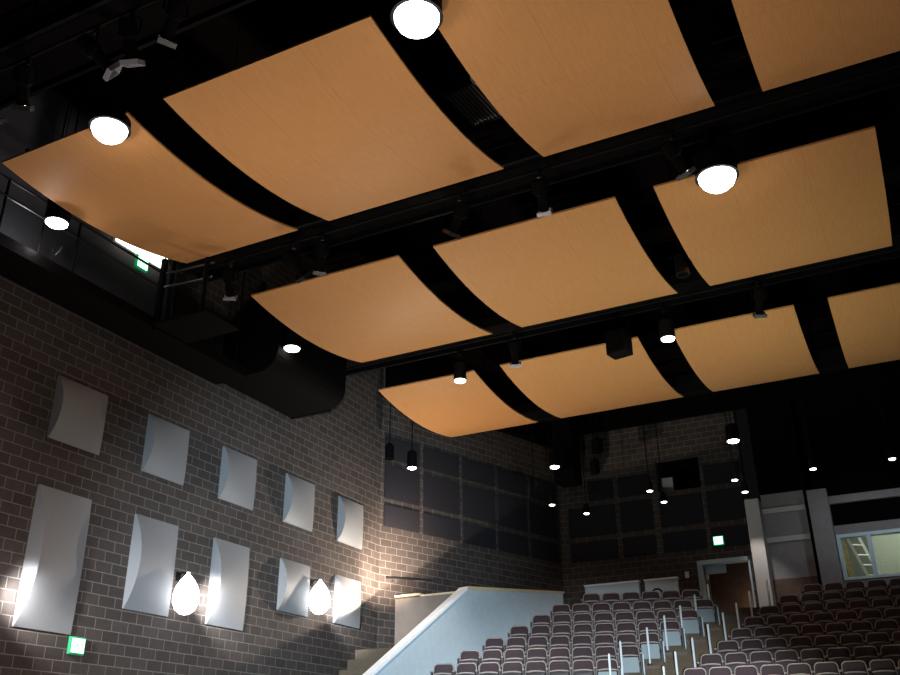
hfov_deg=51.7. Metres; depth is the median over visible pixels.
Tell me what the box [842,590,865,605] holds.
seat
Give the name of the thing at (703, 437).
wall
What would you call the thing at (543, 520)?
panel
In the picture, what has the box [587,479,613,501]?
panel
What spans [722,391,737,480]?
pendant light
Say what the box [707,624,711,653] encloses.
post
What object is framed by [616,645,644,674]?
seat
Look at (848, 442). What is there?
wall
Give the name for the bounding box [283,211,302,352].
pendant light
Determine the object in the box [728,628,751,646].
seat
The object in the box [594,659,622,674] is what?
seat
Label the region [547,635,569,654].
seat
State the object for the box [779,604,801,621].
seat
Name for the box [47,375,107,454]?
acoustic panel
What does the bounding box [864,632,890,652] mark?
seat
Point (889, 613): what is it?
seat
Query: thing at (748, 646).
seat
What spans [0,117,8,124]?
stage light
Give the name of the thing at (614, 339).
grille
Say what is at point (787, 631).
seat
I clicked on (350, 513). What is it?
acoustic panel
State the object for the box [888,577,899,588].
seat
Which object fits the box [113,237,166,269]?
fluorescent light
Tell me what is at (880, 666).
seat
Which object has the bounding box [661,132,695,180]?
stage light
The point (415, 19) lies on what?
recessed light
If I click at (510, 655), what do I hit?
seat
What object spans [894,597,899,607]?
seat
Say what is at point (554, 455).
pendant light
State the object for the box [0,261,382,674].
wall
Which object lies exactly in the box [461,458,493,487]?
panel
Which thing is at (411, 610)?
wall
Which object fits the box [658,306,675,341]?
pendant light
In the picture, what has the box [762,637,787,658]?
seat
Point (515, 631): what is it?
seat
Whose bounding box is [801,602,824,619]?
seat
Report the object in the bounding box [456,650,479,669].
seat
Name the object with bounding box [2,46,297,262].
cloud
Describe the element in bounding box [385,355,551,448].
ceiling
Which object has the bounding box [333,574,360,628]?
acoustic panel
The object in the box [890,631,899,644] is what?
seat
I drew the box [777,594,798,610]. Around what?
seat
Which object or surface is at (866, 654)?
seat
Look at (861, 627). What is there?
seat
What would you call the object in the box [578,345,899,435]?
beam
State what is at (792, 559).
wall
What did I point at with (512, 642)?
seat
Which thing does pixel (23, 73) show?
stage light
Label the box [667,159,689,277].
pendant light
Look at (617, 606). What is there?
seat
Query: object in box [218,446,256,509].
acoustic panel
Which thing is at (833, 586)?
seat
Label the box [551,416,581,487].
air duct
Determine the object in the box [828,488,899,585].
wall
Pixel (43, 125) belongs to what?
wall
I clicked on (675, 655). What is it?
post
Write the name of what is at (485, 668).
seat
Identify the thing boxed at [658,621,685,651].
seat
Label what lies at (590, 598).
seat
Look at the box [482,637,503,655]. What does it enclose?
seat
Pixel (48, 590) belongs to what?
acoustic panel
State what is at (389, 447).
pendant light
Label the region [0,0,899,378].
ceiling
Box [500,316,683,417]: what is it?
cloud
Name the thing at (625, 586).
wall
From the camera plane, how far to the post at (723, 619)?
23.25 m
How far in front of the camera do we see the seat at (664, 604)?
25.29 m
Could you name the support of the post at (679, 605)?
on the floor
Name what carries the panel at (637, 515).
attached to the wall at (703, 437)
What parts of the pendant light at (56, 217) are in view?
stem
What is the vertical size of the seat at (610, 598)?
0.824 m
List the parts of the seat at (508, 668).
tip seat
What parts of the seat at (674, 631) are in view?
panel, panel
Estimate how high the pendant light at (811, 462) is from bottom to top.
4.935 m
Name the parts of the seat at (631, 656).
panel, panel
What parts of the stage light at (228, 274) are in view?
colour frame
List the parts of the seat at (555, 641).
tip seat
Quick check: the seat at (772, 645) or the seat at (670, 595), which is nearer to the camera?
the seat at (772, 645)
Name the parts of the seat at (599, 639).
tip seat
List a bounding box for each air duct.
[222,317,346,418]
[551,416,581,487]
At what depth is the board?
31.82 m
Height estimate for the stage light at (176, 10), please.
0.773 m
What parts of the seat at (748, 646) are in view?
tip seat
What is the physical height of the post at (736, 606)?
0.870 m
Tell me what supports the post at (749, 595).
on the steps at (684, 662)
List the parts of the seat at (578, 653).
tip seat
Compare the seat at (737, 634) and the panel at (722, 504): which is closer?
the seat at (737, 634)
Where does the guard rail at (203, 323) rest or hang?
attached to the catwalk at (740, 105)
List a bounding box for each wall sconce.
[172,572,199,614]
[308,579,329,614]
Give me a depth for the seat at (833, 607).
23.82 m
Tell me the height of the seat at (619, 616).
0.824 m
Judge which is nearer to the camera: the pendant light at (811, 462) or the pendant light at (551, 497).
the pendant light at (811, 462)
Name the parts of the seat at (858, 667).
tip seat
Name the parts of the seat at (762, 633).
tip seat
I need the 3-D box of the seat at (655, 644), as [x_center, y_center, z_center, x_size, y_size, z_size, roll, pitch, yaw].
[4.930,7.667,22.826,0.637,0.824,0.480,-5,-25,9]
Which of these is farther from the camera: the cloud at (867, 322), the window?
the window
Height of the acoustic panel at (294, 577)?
1.219 m
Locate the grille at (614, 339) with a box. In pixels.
[605,328,623,353]
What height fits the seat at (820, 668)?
0.824 m
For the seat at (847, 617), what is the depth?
22.90 m
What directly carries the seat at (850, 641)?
on the floor
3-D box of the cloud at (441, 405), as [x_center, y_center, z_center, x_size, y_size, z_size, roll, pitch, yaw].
[0.315,0.520,26.347,2.800,3.580,4.297,-13,-28,24]
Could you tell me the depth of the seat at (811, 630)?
22.33 m
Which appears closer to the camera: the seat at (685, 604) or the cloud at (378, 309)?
the cloud at (378, 309)
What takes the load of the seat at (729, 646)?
on the floor
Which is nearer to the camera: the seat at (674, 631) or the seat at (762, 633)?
the seat at (762, 633)
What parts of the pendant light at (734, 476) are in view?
stem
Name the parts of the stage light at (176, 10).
colour frame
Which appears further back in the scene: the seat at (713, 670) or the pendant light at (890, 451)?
the pendant light at (890, 451)
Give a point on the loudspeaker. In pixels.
(618, 341)
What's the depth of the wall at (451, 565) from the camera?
28.98 m
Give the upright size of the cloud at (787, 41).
3.473 m
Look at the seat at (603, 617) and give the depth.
24.72 m
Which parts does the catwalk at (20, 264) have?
post, hanger rod, post, rail, rail, corner post, hanger rod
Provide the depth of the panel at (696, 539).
30.28 m
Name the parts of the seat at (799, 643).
tip seat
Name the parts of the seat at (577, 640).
tip seat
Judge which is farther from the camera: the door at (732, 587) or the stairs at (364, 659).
the door at (732, 587)
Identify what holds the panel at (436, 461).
attached to the wall at (451, 565)
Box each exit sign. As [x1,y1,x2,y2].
[67,636,85,655]
[134,254,148,272]
[713,535,724,545]
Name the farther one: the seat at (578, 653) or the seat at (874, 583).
the seat at (874, 583)
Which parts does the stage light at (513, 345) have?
colour frame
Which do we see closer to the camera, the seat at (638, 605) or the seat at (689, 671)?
the seat at (689, 671)
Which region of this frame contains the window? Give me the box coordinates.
[836,528,899,580]
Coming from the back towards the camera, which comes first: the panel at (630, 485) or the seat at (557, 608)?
the panel at (630, 485)
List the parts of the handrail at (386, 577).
rail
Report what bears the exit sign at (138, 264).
attached to the wall at (43, 125)
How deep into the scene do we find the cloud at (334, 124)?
14.30 m
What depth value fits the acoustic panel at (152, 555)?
18.34 m
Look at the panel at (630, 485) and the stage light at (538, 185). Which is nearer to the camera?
the stage light at (538, 185)
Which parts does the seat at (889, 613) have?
tip seat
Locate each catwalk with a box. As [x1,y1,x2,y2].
[0,0,254,109]
[0,78,247,384]
[170,33,899,283]
[346,182,899,375]
[474,259,899,433]
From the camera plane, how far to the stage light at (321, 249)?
17.68 m
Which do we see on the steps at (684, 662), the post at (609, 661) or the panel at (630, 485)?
the post at (609, 661)
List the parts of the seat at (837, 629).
tip seat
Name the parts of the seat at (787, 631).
tip seat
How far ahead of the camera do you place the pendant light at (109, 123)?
14.11 m
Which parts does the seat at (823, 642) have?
tip seat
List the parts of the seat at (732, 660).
tip seat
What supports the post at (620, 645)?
on the floor
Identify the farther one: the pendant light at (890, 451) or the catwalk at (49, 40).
the pendant light at (890, 451)
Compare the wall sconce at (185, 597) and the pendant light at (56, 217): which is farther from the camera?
the wall sconce at (185, 597)
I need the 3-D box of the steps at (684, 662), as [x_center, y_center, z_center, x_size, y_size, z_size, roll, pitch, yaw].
[5.412,8.617,21.391,2.509,5.648,12.025,-23,-33,40]
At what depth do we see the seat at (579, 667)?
21.56 m
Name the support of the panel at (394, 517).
attached to the wall at (451, 565)
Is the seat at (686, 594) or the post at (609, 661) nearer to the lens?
the post at (609, 661)
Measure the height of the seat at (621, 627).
0.824 m
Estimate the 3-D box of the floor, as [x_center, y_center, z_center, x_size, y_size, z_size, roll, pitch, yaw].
[2.555,8.922,21.653,5.370,5.365,12.717,-22,-32,38]
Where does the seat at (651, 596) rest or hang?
on the floor
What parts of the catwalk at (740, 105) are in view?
hanger rod, post, rail, rail, rail, post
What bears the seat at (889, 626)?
on the floor
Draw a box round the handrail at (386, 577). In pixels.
[386,577,432,583]
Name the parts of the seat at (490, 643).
tip seat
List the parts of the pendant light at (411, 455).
stem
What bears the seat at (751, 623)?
on the floor
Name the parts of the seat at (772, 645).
tip seat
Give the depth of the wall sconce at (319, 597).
22.77 m
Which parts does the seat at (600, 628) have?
tip seat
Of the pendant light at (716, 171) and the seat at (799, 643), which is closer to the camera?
the pendant light at (716, 171)
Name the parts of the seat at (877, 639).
tip seat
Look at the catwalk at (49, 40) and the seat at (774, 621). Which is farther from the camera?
the seat at (774, 621)
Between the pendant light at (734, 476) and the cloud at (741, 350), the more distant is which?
the pendant light at (734, 476)
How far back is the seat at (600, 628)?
23.91 m
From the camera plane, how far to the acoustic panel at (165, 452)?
19.39 m
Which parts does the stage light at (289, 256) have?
colour frame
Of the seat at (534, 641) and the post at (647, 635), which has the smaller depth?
the post at (647, 635)
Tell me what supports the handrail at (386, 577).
attached to the wall at (451, 565)
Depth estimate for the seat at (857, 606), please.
23.64 m
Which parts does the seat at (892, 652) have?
tip seat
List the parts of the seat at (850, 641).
tip seat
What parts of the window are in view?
glass, glass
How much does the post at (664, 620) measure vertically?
0.870 m
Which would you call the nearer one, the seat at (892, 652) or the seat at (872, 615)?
the seat at (892, 652)
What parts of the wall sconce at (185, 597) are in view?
wall plate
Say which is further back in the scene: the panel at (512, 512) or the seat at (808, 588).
the panel at (512, 512)
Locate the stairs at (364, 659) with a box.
[339,647,392,674]
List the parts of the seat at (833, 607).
tip seat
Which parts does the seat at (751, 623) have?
tip seat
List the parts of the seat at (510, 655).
tip seat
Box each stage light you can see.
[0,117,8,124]
[11,57,38,110]
[75,25,122,81]
[117,10,145,67]
[155,0,188,48]
[221,261,238,300]
[282,242,311,283]
[312,234,329,275]
[442,194,468,239]
[507,333,521,367]
[531,171,552,217]
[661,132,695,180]
[750,280,767,317]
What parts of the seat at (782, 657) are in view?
tip seat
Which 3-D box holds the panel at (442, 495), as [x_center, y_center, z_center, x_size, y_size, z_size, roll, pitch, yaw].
[-0.275,4.891,28.841,1.530,1.030,0.054,22,-33,-39]
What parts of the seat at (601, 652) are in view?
tip seat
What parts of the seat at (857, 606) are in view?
tip seat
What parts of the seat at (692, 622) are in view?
panel, panel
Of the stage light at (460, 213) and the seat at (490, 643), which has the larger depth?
the seat at (490, 643)
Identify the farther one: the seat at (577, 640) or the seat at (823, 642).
the seat at (577, 640)
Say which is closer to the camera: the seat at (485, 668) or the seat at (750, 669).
the seat at (750, 669)
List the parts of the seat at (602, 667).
panel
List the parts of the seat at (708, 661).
tip seat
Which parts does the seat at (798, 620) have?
tip seat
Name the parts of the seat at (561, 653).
tip seat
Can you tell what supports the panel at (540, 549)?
attached to the wall at (451, 565)
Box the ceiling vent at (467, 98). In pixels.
[443,40,501,127]
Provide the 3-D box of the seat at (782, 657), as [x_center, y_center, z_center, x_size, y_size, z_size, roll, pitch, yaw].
[7.511,7.383,20.707,0.564,0.824,0.320,-10,-27,20]
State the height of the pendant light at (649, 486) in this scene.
4.935 m
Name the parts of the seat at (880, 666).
tip seat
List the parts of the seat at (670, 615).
tip seat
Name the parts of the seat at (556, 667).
tip seat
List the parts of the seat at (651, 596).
tip seat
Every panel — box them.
[12,484,91,634]
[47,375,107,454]
[122,514,178,616]
[141,414,189,484]
[205,537,249,630]
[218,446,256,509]
[276,558,309,616]
[283,473,314,531]
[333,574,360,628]
[336,496,362,548]
[383,504,419,532]
[384,464,419,505]
[385,436,419,466]
[423,447,458,477]
[423,474,458,515]
[423,513,459,541]
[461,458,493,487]
[462,485,494,523]
[462,522,495,548]
[496,469,525,495]
[497,494,527,531]
[498,530,528,555]
[528,478,555,504]
[529,503,557,538]
[531,538,559,562]
[568,503,616,538]
[570,539,618,562]
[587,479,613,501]
[617,474,650,497]
[619,499,654,532]
[622,534,656,556]
[658,492,704,527]
[662,529,707,552]
[702,461,740,485]
[706,487,746,521]
[710,524,749,547]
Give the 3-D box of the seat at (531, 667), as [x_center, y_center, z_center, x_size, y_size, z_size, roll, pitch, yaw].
[1.985,7.946,21.620,0.564,0.824,0.320,-5,-25,9]
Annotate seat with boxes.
[429,663,453,674]
[452,663,476,674]
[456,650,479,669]
[475,662,499,674]
[479,649,501,668]
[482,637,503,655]
[499,661,522,674]
[501,649,524,665]
[503,637,525,652]
[507,626,528,643]
[522,661,546,674]
[524,648,547,664]
[525,636,547,655]
[528,625,549,642]
[530,614,550,629]
[546,660,570,674]
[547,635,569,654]
[547,647,570,668]
[549,624,571,641]
[550,604,570,620]
[550,614,571,630]
[569,635,592,653]
[570,603,590,629]
[570,647,593,666]
[570,659,594,674]
[571,613,592,629]
[571,623,593,639]
[581,593,600,608]
[590,603,610,618]
[592,612,613,629]
[592,634,614,653]
[593,623,614,638]
[593,646,616,666]
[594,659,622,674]
[600,592,620,607]
[610,602,630,617]
[613,612,634,628]
[614,622,636,652]
[614,633,637,652]
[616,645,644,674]
[620,592,640,606]
[631,601,651,616]
[634,611,655,627]
[636,621,658,639]
[637,633,665,661]
[640,591,660,606]
[651,600,671,616]
[655,610,676,625]
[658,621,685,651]
[660,590,680,605]
[672,600,692,615]
[677,609,704,635]
[680,589,704,604]
[684,668,706,674]
[693,599,719,624]
[697,654,722,674]
[709,667,731,674]
[714,640,738,660]
[721,652,747,674]
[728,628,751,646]
[731,665,757,674]
[738,639,763,659]
[742,616,764,633]
[747,651,772,673]
[751,626,775,645]
[757,605,779,622]
[757,664,784,674]
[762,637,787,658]
[764,615,787,633]
[772,650,798,671]
[775,625,799,644]
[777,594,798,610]
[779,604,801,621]
[784,663,811,674]
[787,613,810,631]
[787,636,812,657]
[798,593,820,609]
[798,648,825,670]
[799,624,823,642]
[801,584,822,597]
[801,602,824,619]
[810,612,834,629]
[811,662,839,674]
[812,635,838,655]
[820,591,842,607]
[822,582,844,596]
[823,622,848,641]
[824,601,847,617]
[824,647,851,669]
[834,610,858,628]
[838,633,864,654]
[839,660,868,674]
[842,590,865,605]
[844,580,866,606]
[847,599,870,616]
[848,621,873,639]
[851,646,879,668]
[858,609,882,626]
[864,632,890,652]
[865,579,888,593]
[865,588,887,604]
[867,659,897,674]
[870,598,894,614]
[873,619,899,638]
[878,644,899,666]
[882,607,899,625]
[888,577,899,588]
[888,587,899,602]
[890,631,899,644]
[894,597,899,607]
[896,659,899,674]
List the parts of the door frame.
transom panel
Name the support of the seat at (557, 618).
on the floor
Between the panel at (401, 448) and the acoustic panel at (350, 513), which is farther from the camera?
the panel at (401, 448)
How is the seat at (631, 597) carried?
on the floor
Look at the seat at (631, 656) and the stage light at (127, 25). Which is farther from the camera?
the seat at (631, 656)
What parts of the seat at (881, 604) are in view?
tip seat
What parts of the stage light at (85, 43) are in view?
colour frame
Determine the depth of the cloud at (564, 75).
13.11 m
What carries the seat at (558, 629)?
on the floor
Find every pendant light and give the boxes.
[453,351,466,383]
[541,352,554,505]
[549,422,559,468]
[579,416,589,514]
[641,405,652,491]
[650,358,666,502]
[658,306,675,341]
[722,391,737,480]
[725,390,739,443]
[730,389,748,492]
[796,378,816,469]
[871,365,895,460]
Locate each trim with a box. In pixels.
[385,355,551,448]
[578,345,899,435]
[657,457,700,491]
[762,504,805,514]
[766,533,810,543]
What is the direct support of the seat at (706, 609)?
on the floor
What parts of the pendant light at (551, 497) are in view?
stem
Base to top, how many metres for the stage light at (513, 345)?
0.807 m
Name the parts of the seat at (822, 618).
tip seat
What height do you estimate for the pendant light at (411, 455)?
4.609 m
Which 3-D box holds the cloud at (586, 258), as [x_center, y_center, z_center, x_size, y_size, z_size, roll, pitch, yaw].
[2.275,-2.708,19.566,3.623,3.517,4.413,-13,-28,24]
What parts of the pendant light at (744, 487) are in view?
stem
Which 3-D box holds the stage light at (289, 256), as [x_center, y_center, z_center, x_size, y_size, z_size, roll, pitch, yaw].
[-2.981,-1.472,18.060,0.619,0.773,0.328,21,-33,-38]
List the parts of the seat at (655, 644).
panel, panel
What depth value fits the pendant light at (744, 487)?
28.12 m
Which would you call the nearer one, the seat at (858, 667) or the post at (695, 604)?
the seat at (858, 667)
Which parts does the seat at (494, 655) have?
tip seat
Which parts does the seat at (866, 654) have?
tip seat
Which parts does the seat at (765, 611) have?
tip seat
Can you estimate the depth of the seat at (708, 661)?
21.38 m
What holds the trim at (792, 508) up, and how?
attached to the wall at (792, 559)
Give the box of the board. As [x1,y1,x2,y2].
[661,477,673,491]
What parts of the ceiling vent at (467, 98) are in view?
frame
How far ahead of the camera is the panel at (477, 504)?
29.84 m
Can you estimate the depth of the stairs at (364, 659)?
23.87 m
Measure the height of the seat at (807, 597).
0.824 m
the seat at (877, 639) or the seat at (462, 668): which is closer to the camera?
the seat at (877, 639)
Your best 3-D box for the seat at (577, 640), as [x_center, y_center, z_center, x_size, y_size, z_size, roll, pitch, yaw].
[3.267,7.797,23.072,0.564,0.824,0.320,-5,-25,9]
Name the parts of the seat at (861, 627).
tip seat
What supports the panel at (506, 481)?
attached to the wall at (451, 565)
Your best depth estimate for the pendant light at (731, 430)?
27.49 m
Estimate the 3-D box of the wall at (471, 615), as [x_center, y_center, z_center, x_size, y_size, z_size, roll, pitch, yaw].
[-0.142,8.834,22.498,9.307,6.285,0.310,22,-33,-39]
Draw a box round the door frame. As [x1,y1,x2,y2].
[697,556,755,606]
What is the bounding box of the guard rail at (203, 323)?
[154,257,239,342]
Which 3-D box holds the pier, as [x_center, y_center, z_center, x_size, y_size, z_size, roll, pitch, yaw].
[9.726,9.493,27.708,0.420,9.350,0.850,-13,-28,24]
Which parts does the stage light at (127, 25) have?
colour frame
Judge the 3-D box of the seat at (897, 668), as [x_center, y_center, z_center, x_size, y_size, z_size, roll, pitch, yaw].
[9.474,6.979,19.009,0.564,0.824,0.320,-10,-27,20]
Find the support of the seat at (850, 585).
on the floor
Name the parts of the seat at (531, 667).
tip seat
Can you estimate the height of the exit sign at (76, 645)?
0.300 m
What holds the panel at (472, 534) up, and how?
attached to the wall at (451, 565)
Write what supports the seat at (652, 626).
on the floor
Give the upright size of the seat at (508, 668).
0.824 m
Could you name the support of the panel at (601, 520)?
attached to the wall at (703, 437)
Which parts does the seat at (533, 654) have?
tip seat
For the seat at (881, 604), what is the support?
on the floor
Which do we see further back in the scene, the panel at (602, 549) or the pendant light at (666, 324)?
the panel at (602, 549)
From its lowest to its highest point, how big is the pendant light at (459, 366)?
0.846 m
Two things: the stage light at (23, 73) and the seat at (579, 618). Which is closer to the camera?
the stage light at (23, 73)
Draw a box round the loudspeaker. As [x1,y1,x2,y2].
[605,312,632,359]
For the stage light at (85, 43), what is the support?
hanging from the catwalk at (49, 40)
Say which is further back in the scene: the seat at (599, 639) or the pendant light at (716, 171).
the seat at (599, 639)
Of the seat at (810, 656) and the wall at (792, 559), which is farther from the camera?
the wall at (792, 559)
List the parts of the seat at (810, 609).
tip seat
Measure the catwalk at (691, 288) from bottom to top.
3.086 m
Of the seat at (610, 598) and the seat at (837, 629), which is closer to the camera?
the seat at (837, 629)
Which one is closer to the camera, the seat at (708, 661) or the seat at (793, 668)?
the seat at (793, 668)
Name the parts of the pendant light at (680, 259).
stem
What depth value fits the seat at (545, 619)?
24.98 m
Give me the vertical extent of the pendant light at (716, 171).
1.045 m
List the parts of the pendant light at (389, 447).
stem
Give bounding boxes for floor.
[478,616,748,674]
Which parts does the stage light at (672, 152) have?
colour frame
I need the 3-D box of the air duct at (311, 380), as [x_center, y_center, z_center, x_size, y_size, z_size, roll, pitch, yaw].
[-3.987,0.797,22.669,1.640,1.350,2.850,-13,-28,24]
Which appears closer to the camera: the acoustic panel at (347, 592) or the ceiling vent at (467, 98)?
the ceiling vent at (467, 98)
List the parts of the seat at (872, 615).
tip seat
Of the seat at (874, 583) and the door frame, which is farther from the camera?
the door frame
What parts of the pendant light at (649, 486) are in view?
stem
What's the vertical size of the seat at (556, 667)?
0.824 m
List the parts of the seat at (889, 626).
tip seat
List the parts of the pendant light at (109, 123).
stem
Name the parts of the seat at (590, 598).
tip seat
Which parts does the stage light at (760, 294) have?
colour frame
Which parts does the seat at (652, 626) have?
tip seat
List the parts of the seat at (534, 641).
tip seat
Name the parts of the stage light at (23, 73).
colour frame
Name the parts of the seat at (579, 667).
tip seat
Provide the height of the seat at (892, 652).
0.824 m
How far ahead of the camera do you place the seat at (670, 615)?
24.46 m
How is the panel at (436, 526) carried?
attached to the wall at (451, 565)
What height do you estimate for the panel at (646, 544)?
0.640 m
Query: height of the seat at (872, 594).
0.824 m
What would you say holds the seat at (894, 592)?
on the floor
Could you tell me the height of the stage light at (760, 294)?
0.807 m
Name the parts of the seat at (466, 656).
tip seat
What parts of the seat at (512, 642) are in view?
tip seat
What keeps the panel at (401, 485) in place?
attached to the wall at (451, 565)
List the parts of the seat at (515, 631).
tip seat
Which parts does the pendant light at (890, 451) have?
stem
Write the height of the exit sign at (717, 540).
0.300 m
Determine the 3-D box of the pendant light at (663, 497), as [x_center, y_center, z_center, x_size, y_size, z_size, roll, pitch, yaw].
[6.657,2.929,30.039,0.208,4.935,0.208,-13,-28,24]
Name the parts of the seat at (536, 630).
tip seat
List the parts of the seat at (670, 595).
tip seat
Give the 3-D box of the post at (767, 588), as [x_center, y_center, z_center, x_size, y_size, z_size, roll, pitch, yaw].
[8.695,7.067,25.360,0.120,0.870,0.117,-13,-28,24]
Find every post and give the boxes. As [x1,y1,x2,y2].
[608,654,611,674]
[619,641,623,674]
[646,627,652,664]
[663,615,669,651]
[674,651,678,674]
[679,605,682,629]
[691,638,695,667]
[693,594,696,610]
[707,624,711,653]
[722,612,726,640]
[735,603,739,627]
[748,591,753,616]
[765,580,770,605]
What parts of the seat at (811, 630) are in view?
tip seat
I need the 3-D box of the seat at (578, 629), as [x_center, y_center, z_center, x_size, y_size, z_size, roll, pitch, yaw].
[3.410,7.758,23.864,0.564,0.824,0.320,-5,-25,9]
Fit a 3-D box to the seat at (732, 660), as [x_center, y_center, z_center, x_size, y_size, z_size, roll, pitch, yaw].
[6.495,7.568,21.084,0.564,0.824,0.320,-10,-27,20]
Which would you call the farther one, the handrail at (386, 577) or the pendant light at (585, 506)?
the pendant light at (585, 506)
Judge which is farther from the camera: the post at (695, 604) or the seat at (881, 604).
the post at (695, 604)
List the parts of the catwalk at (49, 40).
rail, post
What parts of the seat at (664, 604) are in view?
tip seat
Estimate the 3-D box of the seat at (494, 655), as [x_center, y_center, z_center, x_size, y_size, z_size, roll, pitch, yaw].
[1.002,8.007,22.604,0.564,0.824,0.320,-5,-25,9]
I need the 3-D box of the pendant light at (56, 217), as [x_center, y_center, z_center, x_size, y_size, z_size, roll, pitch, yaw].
[-6.944,-3.646,17.143,0.437,3.744,0.437,-13,-28,24]
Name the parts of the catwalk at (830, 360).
hanger rod, rail, rail, rail, rail, post, hanger rod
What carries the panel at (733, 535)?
attached to the wall at (703, 437)
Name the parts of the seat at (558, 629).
tip seat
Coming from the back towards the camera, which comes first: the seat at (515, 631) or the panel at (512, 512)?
the panel at (512, 512)
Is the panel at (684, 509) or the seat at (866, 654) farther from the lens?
the panel at (684, 509)
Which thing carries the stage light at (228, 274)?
hanging from the catwalk at (740, 105)
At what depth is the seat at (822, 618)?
23.09 m
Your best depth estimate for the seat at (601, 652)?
22.30 m
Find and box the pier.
[744,498,776,606]
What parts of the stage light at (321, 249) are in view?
colour frame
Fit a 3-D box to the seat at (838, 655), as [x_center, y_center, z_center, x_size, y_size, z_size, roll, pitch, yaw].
[8.528,7.197,20.330,0.564,0.824,0.320,-10,-27,20]
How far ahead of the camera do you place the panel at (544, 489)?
32.34 m
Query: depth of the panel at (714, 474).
30.59 m
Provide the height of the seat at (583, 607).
0.824 m
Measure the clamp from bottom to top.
0.624 m
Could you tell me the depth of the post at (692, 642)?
21.94 m
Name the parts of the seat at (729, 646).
tip seat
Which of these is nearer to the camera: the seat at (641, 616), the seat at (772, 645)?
the seat at (772, 645)
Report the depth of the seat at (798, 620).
23.28 m
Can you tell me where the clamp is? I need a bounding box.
[49,246,62,259]
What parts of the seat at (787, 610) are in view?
tip seat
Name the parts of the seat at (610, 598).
tip seat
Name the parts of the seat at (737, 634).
tip seat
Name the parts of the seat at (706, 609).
panel, panel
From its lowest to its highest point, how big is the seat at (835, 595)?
0.824 m
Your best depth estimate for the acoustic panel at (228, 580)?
20.24 m
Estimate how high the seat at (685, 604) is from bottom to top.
0.824 m
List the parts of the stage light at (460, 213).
colour frame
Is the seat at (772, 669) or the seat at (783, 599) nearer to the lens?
the seat at (772, 669)
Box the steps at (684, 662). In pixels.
[629,607,781,674]
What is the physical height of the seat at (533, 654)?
0.824 m
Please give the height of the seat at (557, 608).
0.824 m
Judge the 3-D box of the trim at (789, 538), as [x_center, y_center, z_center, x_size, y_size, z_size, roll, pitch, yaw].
[10.540,6.264,28.952,1.300,0.160,0.120,-13,-28,24]
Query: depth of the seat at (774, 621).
23.46 m
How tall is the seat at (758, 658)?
0.824 m
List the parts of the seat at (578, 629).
tip seat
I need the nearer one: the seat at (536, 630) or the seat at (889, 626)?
the seat at (889, 626)
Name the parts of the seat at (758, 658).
tip seat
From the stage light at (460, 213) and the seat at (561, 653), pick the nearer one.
the stage light at (460, 213)
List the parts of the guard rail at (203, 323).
post, rail, rail, post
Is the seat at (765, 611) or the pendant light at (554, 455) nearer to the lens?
the seat at (765, 611)
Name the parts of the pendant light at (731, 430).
stem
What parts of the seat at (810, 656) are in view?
tip seat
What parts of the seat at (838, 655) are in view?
tip seat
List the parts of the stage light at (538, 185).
colour frame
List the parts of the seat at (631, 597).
tip seat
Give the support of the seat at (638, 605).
on the floor
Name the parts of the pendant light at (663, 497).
stem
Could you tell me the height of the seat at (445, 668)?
0.824 m
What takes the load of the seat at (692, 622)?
on the floor
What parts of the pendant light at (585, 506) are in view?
stem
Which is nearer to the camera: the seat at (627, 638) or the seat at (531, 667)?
the seat at (531, 667)
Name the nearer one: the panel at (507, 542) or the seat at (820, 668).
the seat at (820, 668)
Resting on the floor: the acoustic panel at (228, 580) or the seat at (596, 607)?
the seat at (596, 607)
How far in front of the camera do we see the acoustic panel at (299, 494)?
23.23 m
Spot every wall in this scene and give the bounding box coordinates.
[0,88,177,319]
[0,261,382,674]
[363,586,564,674]
[376,368,564,648]
[394,591,454,645]
[558,410,758,609]
[584,576,679,618]
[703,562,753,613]
[746,382,899,588]
[760,490,816,579]
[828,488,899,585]
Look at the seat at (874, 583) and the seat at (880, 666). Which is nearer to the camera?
the seat at (880, 666)
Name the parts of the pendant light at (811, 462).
stem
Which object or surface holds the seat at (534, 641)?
on the floor
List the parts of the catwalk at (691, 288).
hanger rod, rail, rail, rail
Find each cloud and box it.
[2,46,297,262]
[163,0,503,220]
[251,210,491,362]
[378,283,537,436]
[433,127,677,326]
[439,0,714,156]
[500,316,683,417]
[653,108,891,285]
[675,262,818,391]
[732,0,899,90]
[827,266,899,367]
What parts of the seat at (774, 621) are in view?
tip seat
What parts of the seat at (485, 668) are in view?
tip seat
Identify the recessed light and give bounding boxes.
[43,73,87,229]
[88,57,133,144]
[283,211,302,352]
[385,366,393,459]
[390,0,442,38]
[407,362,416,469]
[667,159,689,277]
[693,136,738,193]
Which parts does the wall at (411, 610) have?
cap rail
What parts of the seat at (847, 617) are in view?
tip seat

